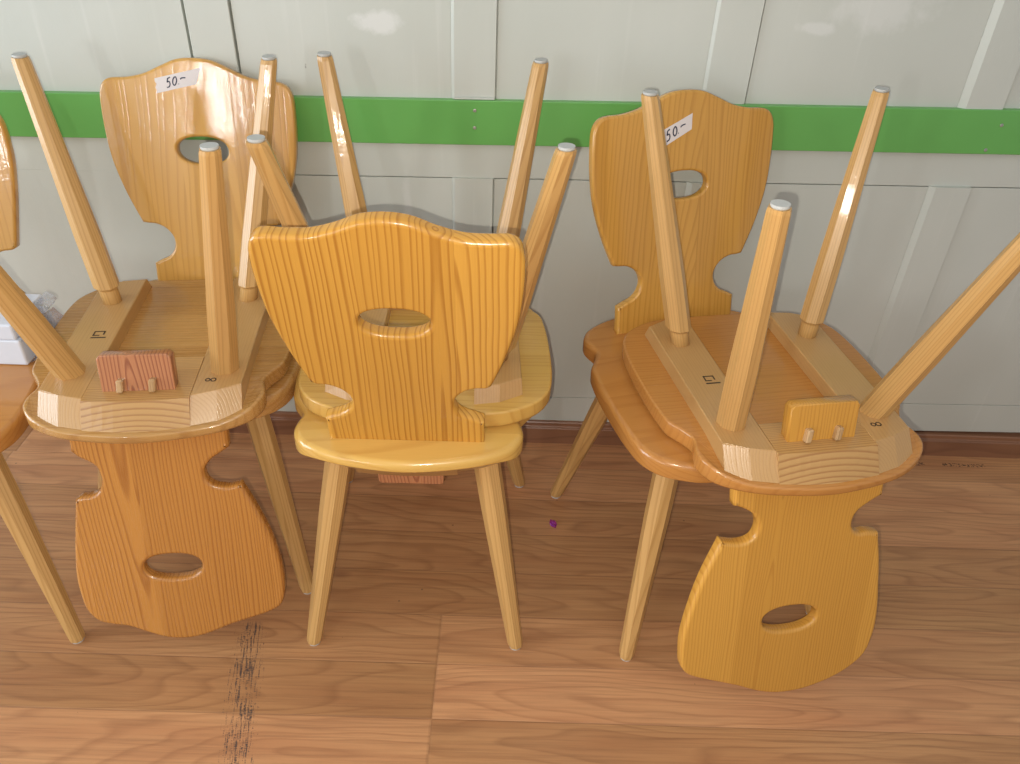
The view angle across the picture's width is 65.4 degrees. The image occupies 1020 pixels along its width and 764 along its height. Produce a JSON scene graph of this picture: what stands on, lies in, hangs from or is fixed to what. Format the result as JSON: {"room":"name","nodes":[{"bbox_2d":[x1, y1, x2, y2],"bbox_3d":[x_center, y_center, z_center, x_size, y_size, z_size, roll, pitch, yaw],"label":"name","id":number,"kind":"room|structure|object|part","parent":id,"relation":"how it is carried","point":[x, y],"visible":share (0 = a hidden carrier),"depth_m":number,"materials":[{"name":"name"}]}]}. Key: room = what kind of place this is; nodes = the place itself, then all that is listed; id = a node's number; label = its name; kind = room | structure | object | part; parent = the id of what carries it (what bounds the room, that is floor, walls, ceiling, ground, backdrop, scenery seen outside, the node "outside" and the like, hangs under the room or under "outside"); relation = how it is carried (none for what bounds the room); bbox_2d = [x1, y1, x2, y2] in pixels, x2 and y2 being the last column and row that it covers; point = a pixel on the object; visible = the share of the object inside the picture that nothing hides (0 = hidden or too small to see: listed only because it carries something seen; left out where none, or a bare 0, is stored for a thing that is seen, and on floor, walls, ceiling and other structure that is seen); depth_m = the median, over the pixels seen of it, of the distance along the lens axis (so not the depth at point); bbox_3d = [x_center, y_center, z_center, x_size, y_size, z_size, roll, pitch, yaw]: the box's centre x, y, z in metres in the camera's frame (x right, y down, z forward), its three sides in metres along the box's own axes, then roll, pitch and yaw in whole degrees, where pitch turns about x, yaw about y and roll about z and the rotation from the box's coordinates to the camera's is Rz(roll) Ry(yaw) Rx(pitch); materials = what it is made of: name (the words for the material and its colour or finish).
{"room":"second-hand shop","nodes":[
{"label":"second-hand shop","id":0,"kind":"room"},
{"bbox_2d":[0,426,1019,763],"bbox_3d":[-0.043,1.068,0.658,5.200,0.030,3.230,2,36,-1],"label":"floor","id":1,"kind":"structure","parent":0,"point":[413,662],"depth_m":1.45,"materials":[{"name":"laminate"}]},
{"bbox_2d":[0,115,84,643],"bbox_3d":[-0.994,-0.010,1.344,0.419,0.863,0.503,-4,36,-8],"label":"wooden chair","id":2,"kind":"object","parent":1,"relation":"on","point":[17,382],"visible":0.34,"depth_m":1.35,"materials":[{"name":"orange wood"}]},
{"bbox_3d":[-1.017,-0.304,1.370,0.336,0.425,0.022,-4,23,-8],"label":"backrest","id":3,"kind":"part","parent":2,"relation":"part of","materials":[{"name":"brown wood"}]},
{"bbox_3d":[-0.991,-0.001,1.328,0.419,0.032,0.466,-4,36,-8],"label":"seat","id":4,"kind":"part","parent":2,"relation":"part of","materials":[{"name":"orange wood"}]},
{"bbox_2d":[0,307,62,364],"bbox_3d":[-0.914,-0.086,1.380,0.237,0.049,0.119,2,36,-1],"label":"pack","id":5,"kind":"object","parent":2,"relation":"on","point":[17,352],"visible":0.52,"depth_m":1.34,"materials":[{"name":"white plastic"}]},
{"bbox_2d":[0,291,56,339],"bbox_3d":[-0.915,-0.118,1.357,0.233,0.029,0.118,2,36,-1],"label":"pack","id":6,"kind":"object","parent":5,"relation":"on","point":[43,302],"visible":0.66,"depth_m":1.36,"materials":[{"name":"white plastic"}]},
{"bbox_3d":[-0.821,0.268,1.355,0.042,0.431,0.041,-13,22,-3],"label":"leg","id":7,"kind":"part","parent":2,"relation":"part of","materials":[{"name":"brown wood"}]},
{"bbox_2d":[98,58,312,593],"bbox_3d":[-0.575,-0.087,1.473,0.420,0.868,0.498,1,36,-2],"label":"wooden chair","id":8,"kind":"object","parent":1,"relation":"on","point":[147,116],"visible":0.4,"depth_m":1.46,"materials":[{"name":"beige wood"}]},
{"bbox_3d":[-0.734,0.199,1.457,0.042,0.432,0.042,11,20,-7],"label":"leg","id":9,"kind":"part","parent":8,"relation":"part of","materials":[{"name":"brown wood"}]},
{"bbox_2d":[0,52,292,637],"bbox_3d":[-0.581,-0.043,1.351,0.420,0.863,0.503,-2,36,-6],"label":"wooden chair","id":10,"kind":"object","parent":8,"relation":"on","point":[146,382],"visible":0.92,"depth_m":1.30,"materials":[{"name":"beige wood"}]},
{"bbox_3d":[-0.706,-0.138,1.088,0.044,0.430,0.043,-9,51,0],"label":"leg","id":11,"kind":"part","parent":10,"relation":"part of","materials":[{"name":"brown wood"}]},
{"bbox_3d":[-0.746,-0.326,1.348,0.042,0.432,0.042,-11,21,-1],"label":"leg","id":12,"kind":"part","parent":10,"relation":"part of","materials":[{"name":"brown wood"}]},
{"bbox_3d":[-0.583,-0.052,1.367,0.419,0.032,0.466,-2,36,-6],"label":"seat","id":13,"kind":"part","parent":10,"relation":"part of","materials":[{"name":"beige wood"}]},
{"bbox_3d":[-0.558,0.251,1.325,0.336,0.425,0.022,-2,23,-6],"label":"backrest","id":14,"kind":"part","parent":10,"relation":"part of","materials":[{"name":"brown wood"}]},
{"bbox_3d":[-0.410,-0.148,1.119,0.044,0.430,0.043,5,49,-12],"label":"leg","id":15,"kind":"part","parent":10,"relation":"part of","materials":[{"name":"brown wood"}]},
{"bbox_3d":[-0.438,-0.337,1.380,0.042,0.431,0.041,8,19,-11],"label":"leg","id":16,"kind":"part","parent":10,"relation":"part of","materials":[{"name":"brown wood"}]},
{"bbox_3d":[-0.571,-0.382,1.502,0.348,0.428,0.022,1,23,-2],"label":"backrest","id":17,"kind":"part","parent":8,"relation":"part of","materials":[{"name":"brown wood"}]},
{"bbox_3d":[-0.575,-0.078,1.460,0.419,0.032,0.466,1,36,-2],"label":"seat","id":18,"kind":"part","parent":8,"relation":"part of","materials":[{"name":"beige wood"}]},
{"bbox_3d":[-0.425,0.204,1.467,0.042,0.431,0.041,-8,20,3],"label":"leg","id":19,"kind":"part","parent":8,"relation":"part of","materials":[{"name":"brown wood"}]},
{"bbox_2d":[248,211,529,650],"bbox_3d":[-0.159,0.015,1.359,0.419,0.862,0.512,2,36,-1],"label":"wooden chair","id":20,"kind":"object","parent":1,"relation":"on","point":[404,421],"visible":0.89,"depth_m":1.06,"materials":[{"name":"yellow wood"}]},
{"bbox_3d":[-0.315,0.275,1.373,0.044,0.430,0.043,10,20,-5],"label":"leg","id":21,"kind":"part","parent":20,"relation":"part of","materials":[{"name":"brown wood"}]},
{"bbox_3d":[-0.321,0.088,1.636,0.042,0.431,0.041,10,50,-8],"label":"leg","id":22,"kind":"part","parent":20,"relation":"part of","materials":[{"name":"brown wood"}]},
{"bbox_3d":[-0.151,-0.053,1.071,0.332,0.426,0.022,2,50,-1],"label":"backrest","id":23,"kind":"part","parent":20,"relation":"part of","materials":[{"name":"brown wood"}]},
{"bbox_2d":[246,51,576,426],"bbox_3d":[-0.141,-0.085,1.437,0.420,0.866,0.504,1,36,-2],"label":"wooden chair","id":24,"kind":"object","parent":20,"relation":"on","point":[521,388],"visible":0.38,"depth_m":1.29,"materials":[{"name":"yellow wood"}]},
{"bbox_3d":[-0.285,-0.168,1.154,0.042,0.431,0.041,-7,50,5],"label":"leg","id":25,"kind":"part","parent":24,"relation":"part of","materials":[{"name":"brown wood"}]},
{"bbox_3d":[-0.285,-0.355,1.417,0.044,0.430,0.043,-7,21,2],"label":"leg","id":26,"kind":"part","parent":24,"relation":"part of","materials":[{"name":"brown wood"}]},
{"bbox_3d":[-0.141,-0.073,1.422,0.419,0.032,0.466,1,36,-2],"label":"seat","id":27,"kind":"part","parent":24,"relation":"part of","materials":[{"name":"yellow wood"}]},
{"bbox_3d":[0.013,-0.350,1.427,0.044,0.430,0.043,9,20,-6],"label":"leg","id":28,"kind":"part","parent":24,"relation":"part of","materials":[{"name":"brown wood"}]},
{"bbox_3d":[0.025,-0.163,1.164,0.042,0.432,0.042,9,50,-9],"label":"leg","id":29,"kind":"part","parent":24,"relation":"part of","materials":[{"name":"brown wood"}]},
{"bbox_3d":[-0.159,-0.001,1.376,0.419,0.032,0.466,2,36,-1],"label":"seat","id":30,"kind":"part","parent":20,"relation":"part of","materials":[{"name":"yellow wood"}]},
{"bbox_3d":[-0.018,0.283,1.379,0.044,0.430,0.043,-7,21,3],"label":"leg","id":31,"kind":"part","parent":20,"relation":"part of","materials":[{"name":"brown wood"}]},
{"bbox_3d":[-0.011,0.096,1.642,0.042,0.432,0.042,-6,50,6],"label":"leg","id":32,"kind":"part","parent":20,"relation":"part of","materials":[{"name":"brown wood"}]},
{"bbox_2d":[550,519,556,527],"bbox_3d":[0.092,0.303,1.706,0.014,0.008,0.026,-10,37,-17],"label":"scrap","id":33,"kind":"object","parent":1,"relation":"on","point":[553,523],"visible":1,"depth_m":1.70,"materials":[{"name":"purple"}]},
{"bbox_2d":[550,89,810,661],"bbox_3d":[0.347,-0.011,1.421,0.420,0.867,0.502,-8,37,-14],"label":"wooden chair","id":34,"kind":"object","parent":1,"relation":"on","point":[728,144],"visible":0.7,"depth_m":1.41,"materials":[{"name":"orange wood"}]},
{"bbox_3d":[0.157,0.112,1.629,0.044,0.430,0.043,-1,49,-20],"label":"leg","id":35,"kind":"part","parent":34,"relation":"part of","materials":[{"name":"brown wood"}]},
{"bbox_3d":[0.240,0.296,1.377,0.042,0.432,0.042,2,19,-19],"label":"leg","id":36,"kind":"part","parent":34,"relation":"part of","materials":[{"name":"brown wood"}]},
{"bbox_3d":[0.352,-0.002,1.407,0.419,0.032,0.466,-8,37,-14],"label":"seat","id":37,"kind":"part","parent":34,"relation":"part of","materials":[{"name":"orange wood"}]},
{"bbox_3d":[0.307,-0.304,1.444,0.348,0.428,0.022,-8,24,-14],"label":"backrest","id":38,"kind":"part","parent":34,"relation":"part of","materials":[{"name":"brown wood"}]},
{"bbox_3d":[0.538,0.254,1.453,0.042,0.431,0.041,-17,24,-9],"label":"leg","id":39,"kind":"part","parent":34,"relation":"part of","materials":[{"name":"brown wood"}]},
{"bbox_2d":[622,86,1019,691],"bbox_3d":[0.430,0.034,1.311,0.420,0.876,0.506,-4,36,-9],"label":"wooden chair","id":40,"kind":"object","parent":34,"relation":"on","point":[780,411],"visible":1,"depth_m":1.26,"materials":[{"name":"orange wood"}]},
{"bbox_3d":[0.255,-0.248,1.296,0.042,0.432,0.042,-14,22,-4],"label":"leg","id":41,"kind":"part","parent":40,"relation":"part of","materials":[{"name":"brown wood"}]},
{"bbox_3d":[0.315,-0.062,1.040,0.044,0.430,0.043,-11,51,-2],"label":"leg","id":42,"kind":"part","parent":40,"relation":"part of","materials":[{"name":"brown wood"}]},
{"bbox_3d":[0.427,0.020,1.325,0.419,0.032,0.466,-4,36,-9],"label":"seat","id":43,"kind":"part","parent":40,"relation":"part of","materials":[{"name":"orange wood"}]},
{"bbox_3d":[0.444,0.329,1.284,0.345,0.438,0.022,-4,23,-9],"label":"backrest","id":44,"kind":"part","parent":40,"relation":"part of","materials":[{"name":"brown wood"}]},
{"bbox_3d":[0.560,-0.270,1.345,0.042,0.431,0.041,6,19,-14],"label":"leg","id":45,"kind":"part","parent":40,"relation":"part of","materials":[{"name":"brown wood"}]},
{"bbox_3d":[0.608,-0.083,1.086,0.044,0.430,0.043,3,49,-15],"label":"leg","id":46,"kind":"part","parent":40,"relation":"part of","materials":[{"name":"brown wood"}]},
{"bbox_2d":[0,0,1019,432],"bbox_3d":[0.013,-0.812,1.289,5.000,2.300,0.058,2,36,-1],"label":"wall","id":47,"kind":"structure","parent":0,"point":[925,226],"depth_m":1.47,"materials":[{"name":"paint"}]},
{"bbox_2d":[454,97,494,99],"bbox_3d":[-0.066,-0.522,1.462,0.075,0.005,0.005,2,36,-1],"label":"trim","id":48,"kind":"structure","parent":47,"relation":"attached to","point":[461,98],"depth_m":1.46,"materials":[{"name":"paint"}]},
{"bbox_2d":[0,90,1019,154],"bbox_3d":[0.000,-0.486,1.490,4.800,0.173,0.018,2,36,-1],"label":"trim","id":49,"kind":"structure","parent":47,"relation":"attached to","point":[77,114],"depth_m":1.48,"materials":[{"name":"green paint"}]},
{"bbox_2d":[29,411,1019,458],"bbox_3d":[-0.025,0.112,1.921,4.800,0.060,0.027,2,36,-1],"label":"baseboard","id":50,"kind":"structure","parent":47,"relation":"attached to","point":[935,443],"depth_m":1.92,"materials":[{"name":"brown wood"}]}
]}

